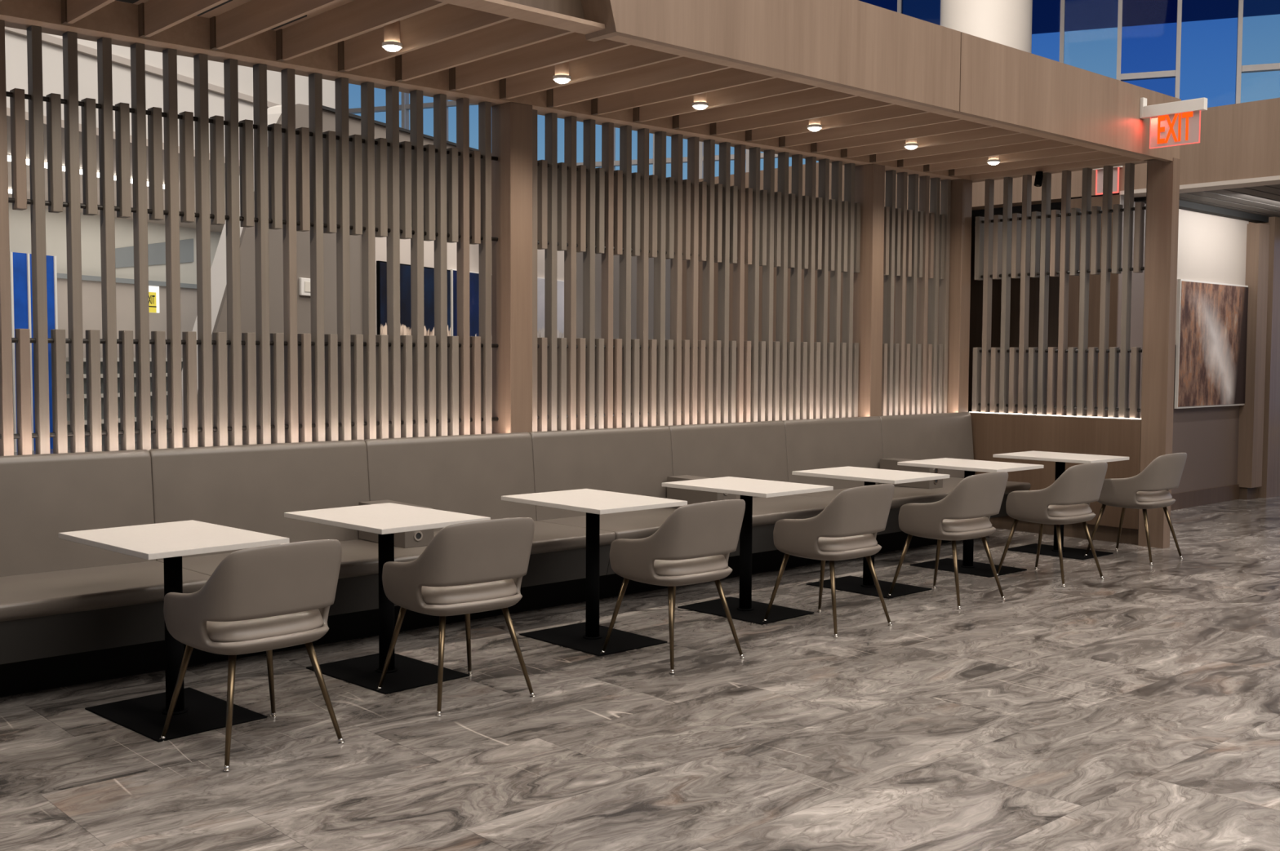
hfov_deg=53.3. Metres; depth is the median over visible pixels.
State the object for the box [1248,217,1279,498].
wall
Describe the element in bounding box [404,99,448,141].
window
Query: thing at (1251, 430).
pier
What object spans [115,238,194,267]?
sign band
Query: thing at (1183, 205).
trim
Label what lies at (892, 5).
window
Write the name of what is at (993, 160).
recessed light
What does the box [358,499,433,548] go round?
box
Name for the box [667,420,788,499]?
cushion
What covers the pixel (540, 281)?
framed picture
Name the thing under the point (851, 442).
cushion
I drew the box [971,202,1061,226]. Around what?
ceiling
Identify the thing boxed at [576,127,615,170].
window
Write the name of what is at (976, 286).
wall
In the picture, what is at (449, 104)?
window
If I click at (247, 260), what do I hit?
wall
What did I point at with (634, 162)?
window
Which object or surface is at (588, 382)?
screen
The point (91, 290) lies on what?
wall
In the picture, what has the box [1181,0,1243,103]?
window
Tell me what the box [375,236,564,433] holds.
wall
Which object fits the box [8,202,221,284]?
wall
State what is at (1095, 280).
wall
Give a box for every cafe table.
[58,520,289,742]
[284,502,490,694]
[501,488,687,657]
[662,476,833,625]
[791,466,949,599]
[897,457,1044,577]
[992,450,1128,559]
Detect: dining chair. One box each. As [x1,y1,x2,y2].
[159,539,345,771]
[376,517,535,716]
[600,499,745,674]
[762,484,894,638]
[887,471,1008,609]
[996,462,1107,587]
[1084,453,1186,565]
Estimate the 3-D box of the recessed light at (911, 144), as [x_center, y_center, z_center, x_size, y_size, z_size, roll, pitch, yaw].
[1.984,-2.113,9.336,0.099,0.185,0.099,-3,4,-42]
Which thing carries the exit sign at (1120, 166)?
attached to the fascia panel at (1241, 140)
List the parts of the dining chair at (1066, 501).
leg, leg, leg, seat, leg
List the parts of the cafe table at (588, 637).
post, plate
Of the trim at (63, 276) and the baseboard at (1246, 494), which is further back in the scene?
the trim at (63, 276)
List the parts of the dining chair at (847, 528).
leg, leg, leg, seat, leg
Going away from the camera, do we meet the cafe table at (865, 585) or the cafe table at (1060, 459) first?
the cafe table at (865, 585)
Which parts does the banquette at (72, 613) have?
panel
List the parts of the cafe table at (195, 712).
post, plate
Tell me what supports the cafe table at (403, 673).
on the floor
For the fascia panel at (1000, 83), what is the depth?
8.65 m
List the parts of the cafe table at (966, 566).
post, plate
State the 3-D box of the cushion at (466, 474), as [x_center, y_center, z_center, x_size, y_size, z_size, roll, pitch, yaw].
[-1.103,0.410,7.548,1.156,0.701,0.106,-3,4,-42]
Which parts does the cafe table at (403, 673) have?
post, plate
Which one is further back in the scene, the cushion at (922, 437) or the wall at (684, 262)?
the wall at (684, 262)
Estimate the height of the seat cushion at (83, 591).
0.169 m
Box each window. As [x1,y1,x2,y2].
[348,107,360,114]
[373,92,408,129]
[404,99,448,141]
[446,101,478,106]
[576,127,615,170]
[613,133,654,174]
[666,141,703,178]
[702,149,749,172]
[760,152,791,159]
[858,0,902,13]
[902,0,940,25]
[1031,0,1065,62]
[1064,0,1122,80]
[1120,0,1182,98]
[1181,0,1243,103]
[1241,0,1279,73]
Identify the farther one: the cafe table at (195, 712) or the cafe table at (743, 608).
the cafe table at (743, 608)
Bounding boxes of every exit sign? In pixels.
[148,285,159,313]
[1093,165,1122,195]
[1139,97,1207,148]
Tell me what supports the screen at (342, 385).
on the wall
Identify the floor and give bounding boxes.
[0,439,1279,850]
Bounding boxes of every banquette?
[0,449,210,697]
[148,432,615,666]
[528,420,833,603]
[782,412,1031,562]
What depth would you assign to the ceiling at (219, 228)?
16.39 m
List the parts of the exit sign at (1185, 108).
wall plate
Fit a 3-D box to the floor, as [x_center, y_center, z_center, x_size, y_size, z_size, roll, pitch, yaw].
[4.672,0.877,12.553,50.000,0.100,58.000,-3,4,-42]
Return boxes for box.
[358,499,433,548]
[666,475,736,508]
[879,457,942,488]
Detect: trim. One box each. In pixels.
[4,26,279,107]
[57,273,196,288]
[322,105,478,151]
[581,0,617,41]
[698,162,1120,211]
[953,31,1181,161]
[1119,175,1279,197]
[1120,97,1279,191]
[1133,196,1268,223]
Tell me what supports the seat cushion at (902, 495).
on the banquette at (851, 442)
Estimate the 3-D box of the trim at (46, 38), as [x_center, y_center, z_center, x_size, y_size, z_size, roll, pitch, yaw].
[-9.320,-3.469,4.199,0.073,0.070,29.620,1,3,21]
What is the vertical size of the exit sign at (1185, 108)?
0.378 m
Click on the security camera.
(1039, 175)
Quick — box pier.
[1236,222,1270,488]
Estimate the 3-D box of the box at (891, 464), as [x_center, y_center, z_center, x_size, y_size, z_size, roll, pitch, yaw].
[2.147,0.377,10.101,0.180,0.205,0.481,-3,4,-42]
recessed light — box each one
[7,154,11,161]
[8,187,12,193]
[26,157,29,164]
[44,161,47,168]
[62,164,65,171]
[382,20,402,51]
[553,61,570,84]
[692,92,708,109]
[807,117,822,131]
[904,137,918,149]
[986,155,999,164]
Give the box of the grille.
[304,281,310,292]
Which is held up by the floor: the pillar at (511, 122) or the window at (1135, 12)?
the window at (1135, 12)
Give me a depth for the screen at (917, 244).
10.84 m
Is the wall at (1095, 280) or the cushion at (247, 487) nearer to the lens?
the cushion at (247, 487)
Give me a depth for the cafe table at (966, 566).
8.96 m
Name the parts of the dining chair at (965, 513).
leg, leg, leg, seat, leg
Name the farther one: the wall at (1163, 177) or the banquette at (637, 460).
the wall at (1163, 177)
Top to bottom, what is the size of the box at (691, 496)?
0.205 m
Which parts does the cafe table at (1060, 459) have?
post, plate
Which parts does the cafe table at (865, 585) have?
plate, post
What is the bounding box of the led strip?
[968,412,1141,420]
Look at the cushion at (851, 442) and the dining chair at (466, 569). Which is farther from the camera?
the cushion at (851, 442)
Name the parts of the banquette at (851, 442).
panel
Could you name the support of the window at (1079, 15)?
on the floor
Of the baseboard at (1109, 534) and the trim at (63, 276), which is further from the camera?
the trim at (63, 276)
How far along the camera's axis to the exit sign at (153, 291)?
22.65 m
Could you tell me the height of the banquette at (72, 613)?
1.010 m
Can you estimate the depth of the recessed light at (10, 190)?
18.06 m
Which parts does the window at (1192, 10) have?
pane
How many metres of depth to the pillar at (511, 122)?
7.89 m
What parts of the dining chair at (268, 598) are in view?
leg, leg, seat, leg, leg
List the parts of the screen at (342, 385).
rod, rod, rod, rod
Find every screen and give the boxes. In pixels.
[0,19,498,456]
[532,109,860,431]
[881,169,951,416]
[971,160,1147,418]
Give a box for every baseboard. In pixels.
[989,515,1138,545]
[1170,484,1239,511]
[1239,487,1257,500]
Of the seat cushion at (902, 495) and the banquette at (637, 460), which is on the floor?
the banquette at (637, 460)
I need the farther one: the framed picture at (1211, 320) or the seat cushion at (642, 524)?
the framed picture at (1211, 320)
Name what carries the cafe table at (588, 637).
on the floor
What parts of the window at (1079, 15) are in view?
pane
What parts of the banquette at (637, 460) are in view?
panel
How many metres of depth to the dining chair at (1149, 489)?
9.27 m
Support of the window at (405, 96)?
on the floor
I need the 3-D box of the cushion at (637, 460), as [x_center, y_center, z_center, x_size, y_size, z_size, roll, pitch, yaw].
[-0.235,0.372,8.339,1.186,0.701,0.106,-3,4,-42]
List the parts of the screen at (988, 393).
rod, rod, rod, rod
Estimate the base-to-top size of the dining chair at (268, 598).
0.805 m
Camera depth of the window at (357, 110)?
27.58 m
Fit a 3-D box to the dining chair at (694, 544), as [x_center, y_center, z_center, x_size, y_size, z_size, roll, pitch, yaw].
[0.175,0.746,6.280,0.571,0.805,0.577,-2,4,-42]
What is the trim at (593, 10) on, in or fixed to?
attached to the ceiling at (496, 52)
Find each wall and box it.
[4,31,335,156]
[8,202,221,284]
[9,252,57,452]
[57,278,197,358]
[181,103,682,448]
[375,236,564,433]
[681,209,940,344]
[968,218,1061,413]
[969,157,1180,548]
[1066,195,1120,417]
[1075,194,1248,493]
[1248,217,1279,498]
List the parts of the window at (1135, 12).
pane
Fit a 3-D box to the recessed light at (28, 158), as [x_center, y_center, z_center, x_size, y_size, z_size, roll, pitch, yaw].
[-7.346,-3.172,15.332,0.110,0.065,0.110,1,3,21]
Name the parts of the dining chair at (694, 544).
leg, leg, leg, seat, leg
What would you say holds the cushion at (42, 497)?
on the banquette at (72, 613)
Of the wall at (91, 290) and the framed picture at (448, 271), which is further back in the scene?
the wall at (91, 290)
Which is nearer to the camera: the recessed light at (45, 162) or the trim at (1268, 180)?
the trim at (1268, 180)
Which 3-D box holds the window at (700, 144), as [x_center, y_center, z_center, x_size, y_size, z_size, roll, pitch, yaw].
[0.783,-4.878,25.130,0.985,10.000,0.200,1,3,21]
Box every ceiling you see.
[0,0,1156,182]
[6,107,239,232]
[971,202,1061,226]
[1178,184,1279,217]
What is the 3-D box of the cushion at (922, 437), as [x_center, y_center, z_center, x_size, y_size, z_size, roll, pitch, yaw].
[2.418,0.254,10.755,1.286,0.701,0.106,-3,4,-42]
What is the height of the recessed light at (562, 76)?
0.185 m
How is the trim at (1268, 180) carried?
attached to the wall at (1095, 280)
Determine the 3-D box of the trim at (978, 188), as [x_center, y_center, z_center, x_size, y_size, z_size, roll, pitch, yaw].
[2.447,-2.569,13.824,0.250,0.655,5.930,-3,4,-42]
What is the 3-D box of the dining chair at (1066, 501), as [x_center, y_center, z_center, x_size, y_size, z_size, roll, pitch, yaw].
[2.783,0.633,8.594,0.571,0.805,0.577,-2,4,-40]
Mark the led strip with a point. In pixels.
(969, 412)
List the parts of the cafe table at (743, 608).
post, plate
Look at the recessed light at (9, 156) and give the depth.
15.01 m
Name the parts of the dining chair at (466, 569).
leg, leg, leg, seat, leg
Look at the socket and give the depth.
6.76 m
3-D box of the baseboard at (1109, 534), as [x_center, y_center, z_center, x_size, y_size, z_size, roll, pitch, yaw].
[3.526,0.857,10.705,0.060,0.130,1.740,-3,4,-42]
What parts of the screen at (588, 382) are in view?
rod, rod, rod, rod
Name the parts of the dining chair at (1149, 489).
leg, leg, leg, seat, leg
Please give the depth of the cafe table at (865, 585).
8.18 m
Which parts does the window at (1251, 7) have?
pane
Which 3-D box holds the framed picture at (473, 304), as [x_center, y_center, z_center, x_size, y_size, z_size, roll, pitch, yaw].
[-1.834,-1.334,14.009,0.035,0.699,0.211,1,3,21]
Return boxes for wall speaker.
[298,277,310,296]
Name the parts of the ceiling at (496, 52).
recess panel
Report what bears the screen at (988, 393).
on the wall at (1163, 177)
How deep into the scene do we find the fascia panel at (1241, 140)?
10.84 m
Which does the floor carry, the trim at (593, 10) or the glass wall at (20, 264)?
the glass wall at (20, 264)
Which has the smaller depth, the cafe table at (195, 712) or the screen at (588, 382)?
the cafe table at (195, 712)
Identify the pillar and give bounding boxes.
[491,102,532,433]
[853,164,884,417]
[946,178,972,413]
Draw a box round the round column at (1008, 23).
[940,0,1032,53]
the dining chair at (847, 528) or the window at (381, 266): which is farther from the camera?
the window at (381, 266)
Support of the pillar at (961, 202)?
on the wall
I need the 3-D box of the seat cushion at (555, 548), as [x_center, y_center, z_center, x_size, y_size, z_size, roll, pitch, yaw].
[-1.273,0.720,6.851,2.366,0.169,0.783,-3,4,-42]
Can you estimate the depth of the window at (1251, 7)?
21.39 m
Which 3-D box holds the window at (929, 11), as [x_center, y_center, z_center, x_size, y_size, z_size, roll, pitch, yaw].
[5.229,-4.767,23.459,0.985,10.000,0.200,1,3,21]
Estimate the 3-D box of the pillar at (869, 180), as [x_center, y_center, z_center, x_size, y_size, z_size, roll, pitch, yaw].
[1.851,-1.079,10.376,0.150,2.045,0.200,-3,4,-42]
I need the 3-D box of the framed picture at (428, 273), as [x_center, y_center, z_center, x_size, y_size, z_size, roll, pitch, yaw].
[-2.179,-1.275,13.093,0.035,0.692,0.203,1,3,21]
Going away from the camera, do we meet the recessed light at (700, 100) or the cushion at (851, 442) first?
the recessed light at (700, 100)
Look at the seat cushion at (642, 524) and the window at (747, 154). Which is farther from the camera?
the window at (747, 154)
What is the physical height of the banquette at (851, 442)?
1.010 m
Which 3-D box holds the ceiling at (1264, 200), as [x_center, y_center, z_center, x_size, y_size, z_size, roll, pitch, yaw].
[8.049,-2.177,12.017,5.530,0.110,4.320,-3,4,-42]
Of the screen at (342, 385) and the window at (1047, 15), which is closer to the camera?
the screen at (342, 385)
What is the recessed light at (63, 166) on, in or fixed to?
in the ceiling at (219, 228)
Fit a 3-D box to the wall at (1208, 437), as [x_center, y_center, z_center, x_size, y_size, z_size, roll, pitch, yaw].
[5.195,-0.670,12.780,2.780,2.970,0.567,-3,4,-42]
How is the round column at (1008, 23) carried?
on the floor
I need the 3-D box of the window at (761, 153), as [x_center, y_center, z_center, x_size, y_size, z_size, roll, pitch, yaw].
[2.561,-4.834,24.462,0.985,10.000,0.200,1,3,21]
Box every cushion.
[0,449,155,577]
[0,560,210,622]
[148,440,369,561]
[157,520,615,579]
[364,432,536,531]
[528,426,672,521]
[537,494,833,540]
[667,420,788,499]
[782,416,883,489]
[793,477,1031,509]
[878,412,973,478]
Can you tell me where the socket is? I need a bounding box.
[415,533,420,538]
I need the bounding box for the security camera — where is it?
[1034,171,1043,186]
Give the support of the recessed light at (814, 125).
in the ceiling at (496, 52)
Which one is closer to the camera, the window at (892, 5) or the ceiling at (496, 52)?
the ceiling at (496, 52)
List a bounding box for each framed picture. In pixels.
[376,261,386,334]
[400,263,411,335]
[423,266,434,335]
[447,270,450,336]
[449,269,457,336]
[469,271,479,336]
[537,277,564,337]
[1173,279,1248,408]
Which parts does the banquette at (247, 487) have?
panel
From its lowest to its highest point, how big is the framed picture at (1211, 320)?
1.255 m
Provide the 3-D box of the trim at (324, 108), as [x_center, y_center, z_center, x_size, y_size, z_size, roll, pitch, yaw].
[-2.267,-2.948,12.909,0.062,0.093,3.320,1,3,21]
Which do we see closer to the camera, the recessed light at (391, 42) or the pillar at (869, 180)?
the recessed light at (391, 42)
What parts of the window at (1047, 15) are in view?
pane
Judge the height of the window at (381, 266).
0.700 m
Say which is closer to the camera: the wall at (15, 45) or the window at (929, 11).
the wall at (15, 45)
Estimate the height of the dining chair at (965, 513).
0.805 m
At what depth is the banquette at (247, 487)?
6.96 m
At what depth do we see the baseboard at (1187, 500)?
12.99 m

